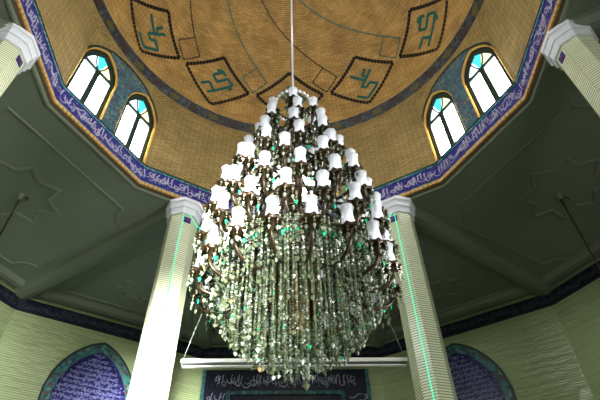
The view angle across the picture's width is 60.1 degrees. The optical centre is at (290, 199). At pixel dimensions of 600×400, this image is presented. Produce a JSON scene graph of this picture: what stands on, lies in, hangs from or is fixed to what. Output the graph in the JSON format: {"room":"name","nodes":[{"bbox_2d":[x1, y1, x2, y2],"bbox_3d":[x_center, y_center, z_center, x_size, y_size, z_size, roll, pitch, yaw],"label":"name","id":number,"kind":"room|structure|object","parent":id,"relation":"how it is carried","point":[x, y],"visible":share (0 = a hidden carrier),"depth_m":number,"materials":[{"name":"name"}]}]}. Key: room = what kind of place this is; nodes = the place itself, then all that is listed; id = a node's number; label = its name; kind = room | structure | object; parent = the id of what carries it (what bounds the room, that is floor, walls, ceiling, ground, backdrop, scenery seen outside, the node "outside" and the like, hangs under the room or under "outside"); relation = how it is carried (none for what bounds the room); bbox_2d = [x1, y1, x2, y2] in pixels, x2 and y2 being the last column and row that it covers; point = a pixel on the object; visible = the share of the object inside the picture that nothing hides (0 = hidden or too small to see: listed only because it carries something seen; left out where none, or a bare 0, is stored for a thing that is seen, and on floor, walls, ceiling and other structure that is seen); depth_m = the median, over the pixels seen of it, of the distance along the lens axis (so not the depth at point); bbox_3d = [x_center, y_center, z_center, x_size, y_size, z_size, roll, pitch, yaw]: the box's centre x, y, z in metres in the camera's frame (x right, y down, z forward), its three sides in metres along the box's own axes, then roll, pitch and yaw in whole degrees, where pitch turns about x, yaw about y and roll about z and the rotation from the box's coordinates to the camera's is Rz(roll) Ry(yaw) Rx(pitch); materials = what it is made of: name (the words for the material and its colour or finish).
{"room":"mosque","nodes":[
{"label":"mosque","id":0,"kind":"room"},
{"bbox_2d":[0,281,19,339],"bbox_3d":[-7.221,3.726,7.415,0.064,8.940,4.446,-22,-50,19],"label":"wall","id":1,"kind":"structure","parent":0,"point":[9,300],"depth_m":11.47,"materials":[{"name":"tile"}]},
{"bbox_2d":[0,298,204,399],"bbox_3d":[-4.164,5.920,9.502,4.541,8.940,0.064,22,-51,-20],"label":"wall","id":2,"kind":"structure","parent":0,"point":[38,335],"depth_m":11.78,"materials":[{"name":"tile"}]},
{"bbox_2d":[37,342,131,399],"bbox_3d":[-4.314,6.136,9.162,1.980,8.150,0.050,22,-51,-20],"label":"arch","id":3,"kind":"object","parent":2,"relation":"attached to","point":[96,372],"visible":1,"depth_m":11.47,"materials":[{"name":"teal tile"}]},
{"bbox_2d":[93,0,483,135],"bbox_3d":[-0.038,-5.797,11.388,7.900,4.085,7.900,0,-47,0],"label":"ceiling","id":4,"kind":"structure","parent":0,"point":[222,61],"depth_m":12.99,"materials":[{"name":"brick"}]},
{"bbox_2d":[186,0,403,389],"bbox_3d":[0.015,-2.917,8.339,1.847,12.444,1.852,-35,-56,28],"label":"chandelier","id":5,"kind":"object","parent":4,"relation":"hanging from","point":[298,259],"visible":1,"depth_m":4.25,"materials":[{"name":"white glass"}]},
{"bbox_2d":[36,0,540,201],"bbox_3d":[-0.023,-3.572,9.029,8.083,2.400,8.167,0,-47,0],"label":"wall","id":6,"kind":"structure","parent":0,"point":[393,144],"depth_m":10.66,"materials":[{"name":"brick"}]},
{"bbox_2d":[11,0,64,103],"bbox_3d":[-3.887,-2.434,8.034,0.075,0.585,2.349,0,-47,0],"label":"frieze","id":7,"kind":"object","parent":6,"relation":"attached to","point":[28,14],"visible":0.96,"depth_m":8.10,"materials":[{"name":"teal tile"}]},
{"bbox_2d":[66,48,116,118],"bbox_3d":[-3.709,-2.332,9.863,0.103,1.862,0.896,-23,-51,20],"label":"window","id":8,"kind":"structure","parent":6,"relation":"in","point":[89,81],"depth_m":9.83,"materials":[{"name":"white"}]},
{"bbox_2d":[51,85,144,185],"bbox_3d":[-3.349,-1.108,9.289,0.075,0.585,2.139,-23,-51,20],"label":"frieze","id":9,"kind":"object","parent":6,"relation":"attached to","point":[67,103],"visible":1,"depth_m":9.19,"materials":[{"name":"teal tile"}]},
{"bbox_2d":[114,92,155,161],"bbox_3d":[-3.119,-1.598,10.558,0.103,1.862,0.896,-23,-51,20],"label":"window","id":10,"kind":"structure","parent":6,"relation":"in","point":[133,128],"depth_m":10.54,"materials":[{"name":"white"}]},
{"bbox_2d":[137,165,231,212],"bbox_3d":[-1.882,-0.078,10.269,2.220,0.585,0.075,22,-51,-20],"label":"frieze","id":11,"kind":"object","parent":6,"relation":"attached to","point":[153,180],"visible":0.67,"depth_m":10.12,"materials":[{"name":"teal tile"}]},
{"bbox_2d":[244,150,282,201],"bbox_3d":[-0.589,-0.555,11.558,0.898,1.864,0.104,0,-47,0],"label":"window","id":12,"kind":"structure","parent":6,"relation":"in","point":[259,151],"depth_m":11.53,"materials":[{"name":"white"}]},
{"bbox_2d":[244,202,336,221],"bbox_3d":[0.009,0.265,10.603,2.110,0.585,0.075,0,-47,0],"label":"frieze","id":13,"kind":"object","parent":6,"relation":"attached to","point":[256,210],"visible":0.07,"depth_m":10.64,"materials":[{"name":"teal"}]},
{"bbox_2d":[302,150,337,201],"bbox_3d":[0.581,-0.563,11.558,0.898,1.864,0.104,0,-47,0],"label":"window","id":14,"kind":"structure","parent":6,"relation":"in","point":[309,181],"depth_m":11.44,"materials":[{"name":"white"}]},
{"bbox_2d":[346,163,442,203],"bbox_3d":[1.952,-0.133,10.241,2.135,0.585,0.075,-23,-51,20],"label":"frieze","id":15,"kind":"object","parent":6,"relation":"attached to","point":[424,179],"visible":0.55,"depth_m":10.08,"materials":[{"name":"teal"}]},
{"bbox_2d":[424,90,465,160],"bbox_3d":[3.098,-1.638,10.558,0.103,1.862,0.896,22,-51,-20],"label":"window","id":16,"kind":"structure","parent":6,"relation":"in","point":[446,126],"depth_m":10.54,"materials":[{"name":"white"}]},
{"bbox_2d":[435,81,528,183],"bbox_3d":[3.345,-1.165,9.275,0.075,0.585,2.094,22,-51,-20],"label":"frieze","id":17,"kind":"object","parent":6,"relation":"attached to","point":[512,100],"visible":1,"depth_m":9.19,"materials":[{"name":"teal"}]},
{"bbox_2d":[462,45,513,116],"bbox_3d":[3.678,-2.379,9.863,0.103,1.862,0.896,22,-51,-20],"label":"window","id":18,"kind":"structure","parent":6,"relation":"in","point":[490,78],"depth_m":9.83,"materials":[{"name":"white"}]},
{"bbox_2d":[515,0,565,100],"bbox_3d":[3.854,-2.577,7.947,0.075,0.585,2.095,0,-47,0],"label":"frieze","id":19,"kind":"object","parent":6,"relation":"attached to","point":[549,12],"visible":0.99,"depth_m":8.10,"materials":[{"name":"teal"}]},
{"bbox_2d":[198,344,385,399],"bbox_3d":[0.067,6.695,10.259,4.519,8.940,0.064,0,-47,0],"label":"wall","id":20,"kind":"structure","parent":0,"point":[215,351],"depth_m":13.12,"materials":[{"name":"tile"}]},
{"bbox_2d":[199,369,371,399],"bbox_3d":[-0.090,6.985,9.941,4.109,8.080,0.080,0,-47,0],"label":"calligraphy panel","id":21,"kind":"object","parent":20,"relation":"attached to","point":[339,384],"visible":0.9,"depth_m":12.55,"materials":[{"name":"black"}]},
{"bbox_2d":[0,0,599,348],"bbox_3d":[-0.015,-2.291,7.671,16.896,0.180,16.719,0,-47,0],"label":"ceiling","id":22,"kind":"structure","parent":0,"point":[85,237],"depth_m":10.23,"materials":[{"name":"paint"}]},
{"bbox_2d":[0,193,27,235],"bbox_3d":[-5.052,1.164,8.517,0.240,3.640,0.152,0,-47,0],"label":"hanging rod","id":23,"kind":"object","parent":22,"relation":"hanging from","point":[20,196],"visible":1,"depth_m":9.67,"materials":[{"name":"black metal"}]},
{"bbox_2d":[17,193,25,200],"bbox_3d":[-5.100,-0.043,9.797,0.160,0.120,0.152,0,-47,0],"label":"cup","id":24,"kind":"object","parent":23,"relation":"on","point":[20,196],"depth_m":9.77,"materials":[{"name":"paint"}]},
{"bbox_2d":[180,314,282,367],"bbox_3d":[-0.925,2.301,8.434,1.598,0.981,0.100,0,-47,0],"label":"light","id":25,"kind":"object","parent":22,"relation":"hanging from","point":[229,362],"depth_m":8.11,"materials":[{"name":"white metal"}]},
{"bbox_2d":[288,320,407,367],"bbox_3d":[0.900,2.339,8.381,1.865,0.841,0.100,0,-47,0],"label":"light","id":26,"kind":"object","parent":22,"relation":"hanging from","point":[352,362],"depth_m":8.11,"materials":[{"name":"white metal"}]},
{"bbox_2d":[182,362,405,364],"bbox_3d":[0.057,2.585,8.126,3.500,0.040,0.070,0,-47,0],"label":"diffuser","id":27,"kind":"object","parent":26,"relation":"attached to","point":[183,363],"depth_m":8.11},
{"bbox_2d":[554,193,599,270],"bbox_3d":[5.168,1.163,8.578,0.240,3.640,0.152,0,-47,0],"label":"hanging rod","id":28,"kind":"object","parent":22,"relation":"hanging from","point":[559,196],"visible":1,"depth_m":9.40,"materials":[{"name":"black metal"}]},
{"bbox_2d":[554,193,562,200],"bbox_3d":[5.120,-0.044,9.859,0.160,0.120,0.152,0,-47,0],"label":"cup","id":29,"kind":"object","parent":28,"relation":"on","point":[559,196],"depth_m":9.83,"materials":[{"name":"paint"}]},
{"bbox_2d":[378,294,594,399],"bbox_3d":[4.069,5.859,9.495,4.258,8.940,0.064,-25,-51,21],"label":"wall","id":30,"kind":"structure","parent":0,"point":[526,337],"depth_m":11.55,"materials":[{"name":"tile"}]},
{"bbox_2d":[445,343,516,399],"bbox_3d":[3.854,6.218,9.324,2.000,8.200,0.050,-25,-51,21],"label":"arch","id":31,"kind":"object","parent":30,"relation":"attached to","point":[475,377],"visible":0.73,"depth_m":11.50,"materials":[{"name":"teal tile"}]},
{"bbox_2d":[548,257,599,399],"bbox_3d":[7.125,3.595,7.378,0.065,8.940,4.706,25,-52,-22],"label":"wall","id":32,"kind":"structure","parent":0,"point":[575,300],"depth_m":10.93,"materials":[{"name":"tile"}]},
{"label":"floor","id":33,"kind":"structure","parent":0,"visible":0},
{"bbox_2d":[0,22,40,96],"bbox_3d":[-4.115,0.723,4.531,0.718,8.838,0.718,0,-47,0],"label":"column","id":34,"kind":"structure","parent":33,"relation":"on","point":[19,50],"depth_m":7.38,"materials":[{"name":"tile"}]},
{"bbox_2d":[126,197,204,399],"bbox_3d":[-2.031,3.244,6.922,0.717,8.838,0.717,-11,-48,10],"label":"column","id":35,"kind":"structure","parent":33,"relation":"on","point":[160,381],"depth_m":8.27,"materials":[{"name":"tile"}]},
{"bbox_2d":[145,214,199,399],"bbox_3d":[-1.848,3.376,6.813,0.311,8.457,0.628,0,-47,0],"label":"light strip","id":36,"kind":"object","parent":35,"relation":"attached to","point":[189,214],"visible":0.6,"depth_m":8.18,"materials":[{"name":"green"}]},
{"bbox_2d":[381,195,457,399],"bbox_3d":[2.073,3.217,6.922,0.717,8.838,0.717,10,-48,-10],"label":"column","id":37,"kind":"structure","parent":33,"relation":"on","point":[440,375],"depth_m":8.12,"materials":[{"name":"tile"}]},
{"bbox_2d":[387,212,433,399],"bbox_3d":[1.873,3.362,6.822,0.267,8.457,0.641,-6,-47,5],"label":"light strip","id":38,"kind":"object","parent":37,"relation":"attached to","point":[391,212],"visible":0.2,"depth_m":8.14,"materials":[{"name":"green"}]},
{"bbox_2d":[540,19,599,116],"bbox_3d":[4.154,0.669,4.532,0.718,8.838,0.718,0,-47,0],"label":"column","id":39,"kind":"structure","parent":33,"relation":"on","point":[570,47],"depth_m":7.19,"materials":[{"name":"tile"}]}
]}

